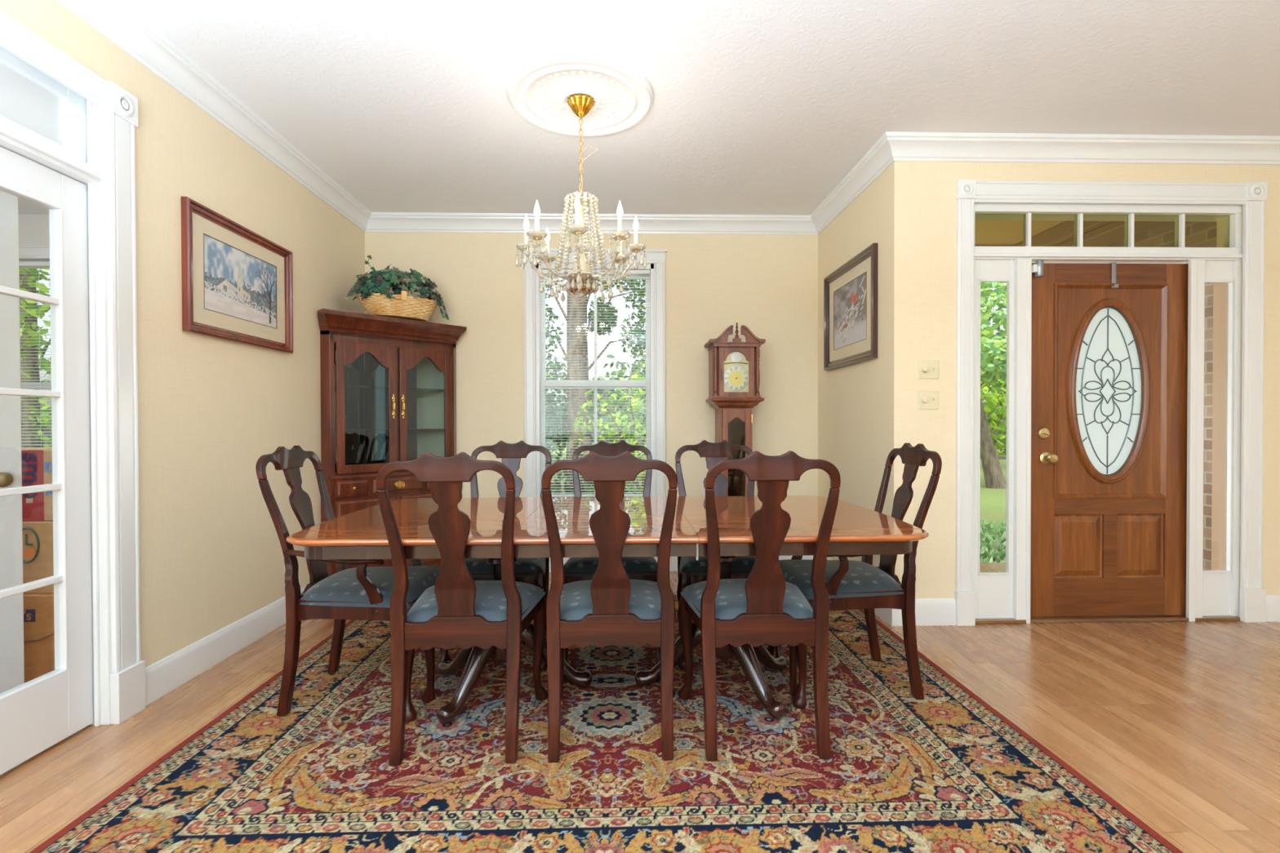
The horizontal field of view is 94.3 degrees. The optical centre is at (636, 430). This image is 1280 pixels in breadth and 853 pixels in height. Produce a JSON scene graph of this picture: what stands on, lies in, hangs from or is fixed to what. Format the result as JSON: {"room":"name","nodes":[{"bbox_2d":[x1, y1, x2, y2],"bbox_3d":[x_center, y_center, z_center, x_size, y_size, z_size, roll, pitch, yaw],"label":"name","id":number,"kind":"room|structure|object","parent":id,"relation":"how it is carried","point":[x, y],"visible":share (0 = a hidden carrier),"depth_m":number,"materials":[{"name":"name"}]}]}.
{"room":"dining room","nodes":[
{"label":"dining room","id":0,"kind":"room"},
{"bbox_2d":[0,0,364,667],"bbox_3d":[-2.013,-0.225,0.558,0.160,2.690,7.827,0,1,-2],"label":"wall","id":1,"kind":"structure","parent":0,"point":[211,557],"depth_m":2.75,"materials":[{"name":"paint"}]},
{"bbox_2d":[0,46,86,162],"bbox_3d":[-2.033,-1.095,1.389,0.040,0.259,1.617,0,1,-2],"label":"window","id":2,"kind":"structure","parent":1,"relation":"in","point":[32,101],"depth_m":2.04,"materials":[{"name":"glass"}]},
{"bbox_2d":[0,146,93,775],"bbox_3d":[-2.038,0.096,1.807,0.044,2.000,0.799,0,1,-2],"label":"door","id":3,"kind":"structure","parent":1,"relation":"in","point":[40,713],"depth_m":2.10,"materials":[{"name":"white paint"}]},
{"bbox_2d":[0,98,111,726],"bbox_3d":[-2.032,-0.068,1.399,0.166,2.360,1.665,0,1,-2],"label":"trim","id":4,"kind":"structure","parent":1,"relation":"attached to","point":[91,173],"depth_m":2.21,"materials":[{"name":"white paint"}]},
{"bbox_2d":[0,9,146,724],"bbox_3d":[-1.939,-0.091,1.401,0.033,2.405,1.887,0,1,-2],"label":"trim","id":5,"kind":"structure","parent":1,"relation":"attached to","point":[127,677],"depth_m":2.25,"materials":[{"name":"white paint"}]},
{"bbox_2d":[145,585,306,706],"bbox_3d":[-1.411,1.017,3.437,1.189,0.146,2.127,0,1,-2],"label":"baseboard","id":6,"kind":"structure","parent":1,"relation":"attached to","point":[162,677],"depth_m":2.75,"materials":[{"name":"white paint"}]},
{"bbox_2d":[181,196,293,353],"bbox_3d":[-1.984,-0.734,3.011,0.032,0.585,0.830,0,1,-2],"label":"framed print","id":7,"kind":"object","parent":1,"relation":"attached to","point":[237,282],"visible":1,"depth_m":2.93,"materials":[{"name":"brown wood"}]},
{"bbox_2d":[18,213,817,497],"bbox_3d":[-1.883,-0.265,4.556,6.878,2.690,0.160,0,1,-2],"label":"wall","id":8,"kind":"structure","parent":0,"point":[766,284],"depth_m":4.53,"materials":[{"name":"paint"}]},
{"bbox_2d":[18,245,51,389],"bbox_3d":[-4.690,-0.346,4.435,1.040,2.030,0.112,0,1,-2],"label":"window","id":9,"kind":"structure","parent":8,"relation":"in","point":[24,251],"depth_m":4.38,"materials":[{"name":"white paint"}]},
{"bbox_2d":[18,262,52,448],"bbox_3d":[-4.688,-0.343,4.421,0.824,1.816,0.032,0,1,-2],"label":"blind","id":10,"kind":"object","parent":9,"relation":"attached to","point":[21,264],"visible":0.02,"depth_m":4.42,"materials":[{"name":"white paint"}]},
{"bbox_2d":[523,248,667,497],"bbox_3d":[-0.315,-0.347,4.565,1.135,2.047,0.185,0,1,-2],"label":"window","id":11,"kind":"structure","parent":8,"relation":"in","point":[655,259],"depth_m":4.51,"materials":[{"name":"white paint"}]},
{"bbox_2d":[539,269,649,496],"bbox_3d":[-0.313,-0.338,4.539,0.835,1.771,0.032,0,1,-2],"label":"blind","id":12,"kind":"object","parent":11,"relation":"attached to","point":[544,271],"visible":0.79,"depth_m":4.53,"materials":[{"name":"white paint"}]},
{"bbox_2d":[549,556,657,572],"bbox_3d":[-0.309,1.004,4.521,1.071,0.146,0.018,0,1,-2],"label":"baseboard","id":13,"kind":"structure","parent":8,"relation":"attached to","point":[565,559],"depth_m":4.51,"materials":[{"name":"white paint"}]},
{"bbox_2d":[0,562,1279,852],"bbox_3d":[0.187,1.174,0.610,11.200,0.120,8.187,0,1,-2],"label":"floor","id":14,"kind":"structure","parent":0,"point":[1178,723],"depth_m":2.26,"materials":[{"name":"brown wood"}]},
{"bbox_2d":[0,190,24,693],"bbox_3d":[-2.747,-0.049,2.193,0.104,2.290,0.660,0,1,43],"label":"door","id":15,"kind":"structure","parent":14,"relation":"on","point":[11,607],"depth_m":2.42,"materials":[{"name":"white paint"}]},
{"bbox_2d":[23,593,55,683],"bbox_3d":[-2.602,0.907,2.783,0.540,0.386,0.416,0,1,-2],"label":"box","id":16,"kind":"object","parent":14,"relation":"on","point":[38,608],"visible":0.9,"depth_m":2.58,"materials":[{"name":"cardboard"}]},
{"bbox_2d":[22,520,53,593],"bbox_3d":[-2.583,0.556,2.789,0.540,0.315,0.397,0,1,-2],"label":"box","id":17,"kind":"object","parent":16,"relation":"on","point":[37,535],"visible":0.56,"depth_m":2.60,"materials":[{"name":"cardboard"}]},
{"bbox_2d":[21,448,53,520],"bbox_3d":[-2.594,0.240,2.798,0.500,0.314,0.373,0,1,-2],"label":"box","id":18,"kind":"object","parent":17,"relation":"on","point":[37,463],"visible":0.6,"depth_m":2.61,"materials":[{"name":"cardboard"}]},
{"bbox_2d":[317,308,466,574],"bbox_3d":[-1.814,0.157,4.266,0.585,1.852,1.036,0,1,43],"label":"china cabinet","id":19,"kind":"object","parent":14,"relation":"on","point":[368,362],"visible":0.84,"depth_m":4.06,"materials":[{"name":"brown wood"}]},
{"bbox_2d":[334,342,385,472],"bbox_3d":[-1.890,-0.167,4.036,0.007,0.885,0.425,0,1,28],"label":"glass pane","id":20,"kind":"object","parent":19,"relation":"attached to","point":[365,377],"depth_m":4.07,"materials":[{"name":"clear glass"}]},
{"bbox_2d":[334,384,444,391],"bbox_3d":[-1.846,-0.300,4.291,0.445,0.005,0.880,0,1,43],"label":"glass shelf","id":21,"kind":"object","parent":19,"relation":"attached to","point":[347,387],"depth_m":4.12,"materials":[{"name":"teal"}]},
{"bbox_2d":[334,428,444,430],"bbox_3d":[-1.845,-0.010,4.294,0.445,0.005,0.880,0,1,43],"label":"glass shelf","id":22,"kind":"object","parent":19,"relation":"attached to","point":[335,428],"depth_m":4.11,"materials":[{"name":"teal"}]},
{"bbox_2d":[344,254,448,321],"bbox_3d":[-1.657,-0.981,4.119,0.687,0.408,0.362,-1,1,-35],"label":"basket","id":23,"kind":"object","parent":19,"relation":"on","point":[393,306],"visible":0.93,"depth_m":4.00,"materials":[{"name":"wicker"}]},
{"bbox_2d":[29,595,1183,852],"bbox_3d":[-0.110,1.089,2.576,3.000,0.011,2.560,0,1,-2],"label":"area rug","id":24,"kind":"object","parent":14,"relation":"on","point":[944,771],"visible":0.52,"depth_m":1.87,"materials":[{"name":"fabric"}]},
{"bbox_2d":[255,445,453,722],"bbox_3d":[-1.143,0.576,2.476,0.618,1.024,0.568,0,1,-2],"label":"armchair","id":25,"kind":"object","parent":24,"relation":"on","point":[362,593],"visible":0.77,"depth_m":2.28,"materials":[{"name":"brown wood"}]},
{"bbox_2d":[376,452,547,765],"bbox_3d":[-0.607,0.577,2.144,0.516,1.024,0.568,0,1,-2],"label":"dining chair","id":26,"kind":"object","parent":24,"relation":"on","point":[462,611],"visible":1,"depth_m":1.97,"materials":[{"name":"brown wood"}]},
{"bbox_2d":[435,440,551,671],"bbox_3d":[-0.667,0.570,2.946,0.516,1.024,0.568,0,1,-2],"label":"dining chair","id":27,"kind":"object","parent":24,"relation":"on","point":[535,571],"visible":0.43,"depth_m":3.09,"materials":[{"name":"brown wood"}]},
{"bbox_2d":[286,495,928,724],"bbox_3d":[-0.095,0.716,2.530,2.270,0.732,1.130,0,1,-2],"label":"dining table","id":28,"kind":"object","parent":24,"relation":"on","point":[856,530],"visible":0.67,"depth_m":2.22,"materials":[{"name":"brown wood"}]},
{"bbox_2d":[541,451,677,762],"bbox_3d":[-0.090,0.576,2.157,0.516,1.024,0.568,0,1,-2],"label":"dining chair","id":29,"kind":"object","parent":24,"relation":"on","point":[611,607],"visible":1,"depth_m":1.98,"materials":[{"name":"brown wood"}]},
{"bbox_2d":[563,440,660,665],"bbox_3d":[-0.122,0.568,2.960,0.516,1.024,0.568,0,1,-2],"label":"dining chair","id":30,"kind":"object","parent":24,"relation":"on","point":[642,568],"visible":0.38,"depth_m":2.73,"materials":[{"name":"brown wood"}]},
{"bbox_2d":[675,440,788,668],"bbox_3d":[0.436,0.566,2.975,0.516,1.024,0.568,0,1,-2],"label":"dining chair","id":31,"kind":"object","parent":24,"relation":"on","point":[691,571],"visible":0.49,"depth_m":3.17,"materials":[{"name":"brown wood"}]},
{"bbox_2d":[677,450,840,761],"bbox_3d":[0.431,0.574,2.161,0.516,1.024,0.568,0,1,-2],"label":"dining chair","id":32,"kind":"object","parent":24,"relation":"on","point":[759,609],"visible":1,"depth_m":1.99,"materials":[{"name":"brown wood"}]},
{"bbox_2d":[766,443,942,709],"bbox_3d":[0.915,0.569,2.586,0.618,1.024,0.568,0,1,-2],"label":"armchair","id":33,"kind":"object","parent":24,"relation":"on","point":[850,584],"visible":0.78,"depth_m":2.39,"materials":[{"name":"brown wood"}]},
{"bbox_2d":[704,322,765,496],"bbox_3d":[0.720,0.151,4.372,0.400,1.848,0.300,0,1,-2],"label":"grandfather clock","id":34,"kind":"object","parent":14,"relation":"on","point":[734,374],"visible":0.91,"depth_m":4.27,"materials":[{"name":"brown wood"}]},
{"bbox_2d":[704,324,765,398],"bbox_3d":[0.718,-0.491,4.364,0.400,0.522,0.284,0,1,-2],"label":"hood","id":35,"kind":"object","parent":34,"relation":"attached to","point":[734,372],"depth_m":4.26,"materials":[{"name":"brown wood"}]},
{"bbox_2d":[729,440,742,459],"bbox_3d":[0.722,0.206,4.308,0.120,0.620,0.041,0,1,-2],"label":"pendulum","id":36,"kind":"object","parent":34,"relation":"on","point":[736,455],"depth_m":4.29,"materials":[{"name":"gold metal"}]},
{"bbox_2d":[17,0,1279,215],"bbox_3d":[0.180,-1.636,0.583,11.200,0.120,8.187,0,1,-2],"label":"ceiling","id":37,"kind":"structure","parent":0,"point":[759,107],"depth_m":2.72,"materials":[{"name":"white paint"}]},
{"bbox_2d":[506,51,653,136],"bbox_3d":[-0.265,-1.581,2.839,0.712,0.032,0.712,0,1,-2],"label":"ceiling medallion","id":38,"kind":"object","parent":37,"relation":"attached to","point":[539,90],"visible":0.92,"depth_m":2.76,"materials":[{"name":"white"}]},
{"bbox_2d":[515,93,647,303],"bbox_3d":[-0.264,-1.105,2.843,0.585,0.944,0.585,0,1,19],"label":"chandelier","id":39,"kind":"object","parent":38,"relation":"hanging from","point":[580,104],"visible":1,"depth_m":2.81,"materials":[{"name":"glass"}]},
{"bbox_2d":[817,161,923,598],"bbox_3d":[1.494,-0.268,3.931,0.160,2.690,1.270,0,1,-2],"label":"wall","id":40,"kind":"structure","parent":0,"point":[868,410],"depth_m":3.46,"materials":[{"name":"paint"}]},
{"bbox_2d":[669,555,955,626],"bbox_3d":[1.220,1.003,4.128,0.881,0.146,1.979,-1,1,-44],"label":"baseboard","id":41,"kind":"structure","parent":40,"relation":"attached to","point":[928,611],"depth_m":3.30,"materials":[{"name":"white paint"}]},
{"bbox_2d":[823,243,878,370],"bbox_3d":[1.395,-0.770,3.916,0.034,0.675,0.840,0,1,-2],"label":"framed print","id":42,"kind":"object","parent":40,"relation":"attached to","point":[851,291],"visible":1,"depth_m":3.87,"materials":[{"name":"brown wood"}]},
{"bbox_2d":[974,220,1066,246],"bbox_3d":[3.321,-1.571,4.308,3.522,0.040,1.633,0,1,-2],"label":"ceiling","id":43,"kind":"structure","parent":0,"point":[987,233],"depth_m":4.62,"materials":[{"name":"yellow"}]},
{"bbox_2d":[1011,220,1171,246],"bbox_3d":[2.532,-1.459,4.288,1.942,0.180,1.633,0,1,-2],"label":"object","id":44,"kind":"structure","parent":43,"relation":"attached to","point":[1095,233],"depth_m":4.28,"materials":[{"name":"brown"}]},
{"bbox_2d":[922,161,1279,617],"bbox_3d":[3.549,-0.268,3.430,3.922,2.690,0.160,0,1,-2],"label":"wall","id":45,"kind":"structure","parent":0,"point":[940,178],"depth_m":3.31,"materials":[{"name":"paint"}]},
{"bbox_2d":[57,0,1279,235],"bbox_3d":[1.821,-1.522,0.647,7.517,0.118,7.827,0,1,-2],"label":"trim","id":46,"kind":"structure","parent":45,"relation":"attached to","point":[118,22],"depth_m":3.28,"materials":[{"name":"white paint"}]},
{"bbox_2d":[918,390,938,409],"bbox_3d":[1.624,-0.170,3.285,0.116,0.106,0.029,0,1,-2],"label":"dimmer switch","id":47,"kind":"object","parent":45,"relation":"attached to","point":[927,399],"visible":1,"depth_m":3.29,"materials":[{"name":"beige plastic"}]},
{"bbox_2d":[918,360,938,378],"bbox_3d":[1.624,-0.340,3.284,0.116,0.106,0.029,0,1,-2],"label":"dimmer switch","id":48,"kind":"object","parent":45,"relation":"attached to","point":[927,369],"visible":1,"depth_m":3.29,"materials":[{"name":"beige plastic"}]},
{"bbox_2d":[975,259,1013,618],"bbox_3d":[2.014,0.052,3.352,0.225,2.020,0.032,0,1,-2],"label":"window","id":49,"kind":"structure","parent":45,"relation":"in","point":[993,590],"depth_m":3.34,"materials":[{"name":"white paint"}]},
{"bbox_2d":[1022,213,1185,247],"bbox_3d":[2.638,-1.129,3.370,1.496,0.193,0.045,0,1,-2],"label":"window","id":50,"kind":"structure","parent":45,"relation":"in","point":[1180,220],"depth_m":3.36,"materials":[{"name":"white paint"}]},
{"bbox_2d":[973,203,1242,623],"bbox_3d":[2.645,-0.108,3.404,1.560,2.375,0.167,0,1,-2],"label":"trim","id":51,"kind":"structure","parent":45,"relation":"attached to","point":[1023,257],"depth_m":3.34,"materials":[{"name":"white paint"}]},
{"bbox_2d":[975,615,1239,624],"bbox_3d":[2.640,1.069,3.441,1.545,0.020,0.215,0,1,-2],"label":"trim","id":52,"kind":"structure","parent":45,"relation":"attached to","point":[1127,618],"depth_m":3.34,"materials":[{"name":"brown wood"}]},
{"bbox_2d":[1030,262,1187,617],"bbox_3d":[2.692,0.056,3.353,0.925,2.000,0.114,0,1,-2],"label":"door","id":53,"kind":"structure","parent":45,"relation":"in","point":[1109,366],"depth_m":3.37,"materials":[{"name":"brown wood"}]},
{"bbox_2d":[1031,259,1044,277],"bbox_3d":[2.241,-0.903,3.314,0.058,0.089,0.040,0,1,-2],"label":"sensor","id":54,"kind":"object","parent":53,"relation":"attached to","point":[1037,268],"visible":1,"depth_m":3.30,"materials":[{"name":"grey metal"}]},
{"bbox_2d":[1109,262,1118,288],"bbox_3d":[2.696,-0.876,3.359,0.034,0.148,0.054,0,1,-2],"label":"hook","id":55,"kind":"object","parent":53,"relation":"attached to","point":[1113,264],"visible":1,"depth_m":3.35,"materials":[{"name":"grey metal"}]},
{"bbox_2d":[954,179,1267,626],"bbox_3d":[2.650,-0.152,3.311,1.754,2.464,0.033,0,1,-2],"label":"trim","id":56,"kind":"structure","parent":45,"relation":"attached to","point":[1252,195],"depth_m":3.30,"materials":[{"name":"white paint"}]},
{"bbox_2d":[1202,261,1233,616],"bbox_3d":[3.292,0.048,3.386,0.197,2.020,0.032,0,1,-2],"label":"window","id":57,"kind":"structure","parent":45,"relation":"in","point":[1216,584],"depth_m":3.38,"materials":[{"name":"white paint"}]},
{"bbox_2d":[1211,282,1227,570],"bbox_3d":[3.405,0.047,3.448,0.038,2.000,0.083,0,1,-2],"label":"trim","id":58,"kind":"structure","parent":45,"relation":"attached to","point":[1220,289],"depth_m":3.44,"materials":[{"name":"brown paint"}]},
{"bbox_2d":[1265,595,1279,622],"bbox_3d":[4.515,1.002,3.379,2.000,0.146,0.018,0,1,-2],"label":"baseboard","id":59,"kind":"structure","parent":45,"relation":"attached to","point":[1272,602],"depth_m":3.35,"materials":[{"name":"white paint"}]},
{"bbox_2d":[1105,221,1217,570],"bbox_3d":[3.622,-0.042,4.306,0.230,3.020,1.583,0,1,-2],"label":"wall","id":60,"kind":"structure","parent":0,"point":[1197,234],"depth_m":3.67,"materials":[{"name":"beige brick"}]},
{"label":"outside","id":61,"kind":"structure","parent":0,"visible":0},
{"bbox_2d":[545,442,1006,524],"bbox_3d":[-0.526,1.350,20.007,60.000,0.050,60.000,0,1,-2],"label":"ground","id":62,"kind":"structure","parent":61,"point":[993,501],"depth_m":12.22,"materials":[{"name":"green plant"}]},
{"bbox_2d":[19,268,52,447],"bbox_3d":[-9.461,-2.545,9.332,4.114,8.004,2.077,0,1,-2],"label":"tree","id":63,"kind":"object","parent":62,"relation":"on","point":[29,312],"visible":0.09,"depth_m":9.23,"materials":[{"name":"green plant"}]},
{"bbox_2d":[545,395,571,494],"bbox_3d":[-1.969,0.313,9.153,1.951,2.266,1.667,0,1,20],"label":"shrub","id":64,"kind":"object","parent":62,"relation":"on","point":[554,442],"visible":0.06,"depth_m":9.21,"materials":[{"name":"green plant"}]},
{"bbox_2d":[545,348,599,480],"bbox_3d":[-2.891,-0.297,12.117,4.270,3.446,1.678,0,1,-2],"label":"shrub","id":65,"kind":"object","parent":62,"relation":"on","point":[552,349],"visible":0.02,"depth_m":12.07,"materials":[{"name":"green plant"}]},
{"bbox_2d":[545,278,645,494],"bbox_3d":[-0.961,-3.083,10.902,6.198,9.005,2.535,0,1,5],"label":"tree","id":66,"kind":"object","parent":62,"relation":"on","point":[571,374],"visible":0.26,"depth_m":10.29,"materials":[{"name":"green plant"}]},
{"bbox_2d":[549,469,641,494],"bbox_3d":[-0.768,0.950,7.609,1.782,1.034,1.621,0,1,-2],"label":"shrub","id":67,"kind":"object","parent":62,"relation":"on","point":[555,478],"visible":0.08,"depth_m":7.31,"materials":[{"name":"green plant"}]},
{"bbox_2d":[569,361,645,494],"bbox_3d":[0.216,0.175,9.018,2.405,2.544,1.685,0,1,-2],"label":"shrub","id":68,"kind":"object","parent":62,"relation":"on","point":[635,399],"visible":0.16,"depth_m":8.80,"materials":[{"name":"green plant"}]},
{"bbox_2d":[588,354,645,444],"bbox_3d":[1.322,-2.634,15.460,6.142,8.005,2.777,0,1,-2],"label":"tree","id":69,"kind":"object","parent":62,"relation":"on","point":[620,374],"visible":0.02,"depth_m":15.32,"materials":[{"name":"green plant"}]},
{"bbox_2d":[979,517,1005,563],"bbox_3d":[3.833,1.323,6.396,1.805,0.386,4.661,0,1,36],"label":"ornamental grass","id":70,"kind":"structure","parent":62,"relation":"on","point":[992,537],"depth_m":6.28,"materials":[{"name":"green plant"}]},
{"bbox_2d":[980,281,1006,488],"bbox_3d":[8.083,-1.974,13.758,6.350,6.768,2.978,0,1,-2],"label":"tree","id":71,"kind":"object","parent":62,"relation":"on","point":[993,348],"visible":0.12,"depth_m":13.52,"materials":[{"name":"green plant"}]},
{"bbox_2d":[980,360,1006,458],"bbox_3d":[14.870,-0.947,25.415,9.941,4.484,1.924,0,1,-2],"label":"shrub","id":72,"kind":"object","parent":62,"relation":"on","point":[1000,428],"visible":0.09,"depth_m":25.21,"materials":[{"name":"green plant"}]},
{"bbox_2d":[980,282,1006,419],"bbox_3d":[8.998,-2.707,19.225,9.394,8.037,4.108,0,1,-2],"label":"tree","id":73,"kind":"object","parent":62,"relation":"on","point":[991,404],"visible":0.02,"depth_m":18.99,"materials":[{"name":"green plant"}]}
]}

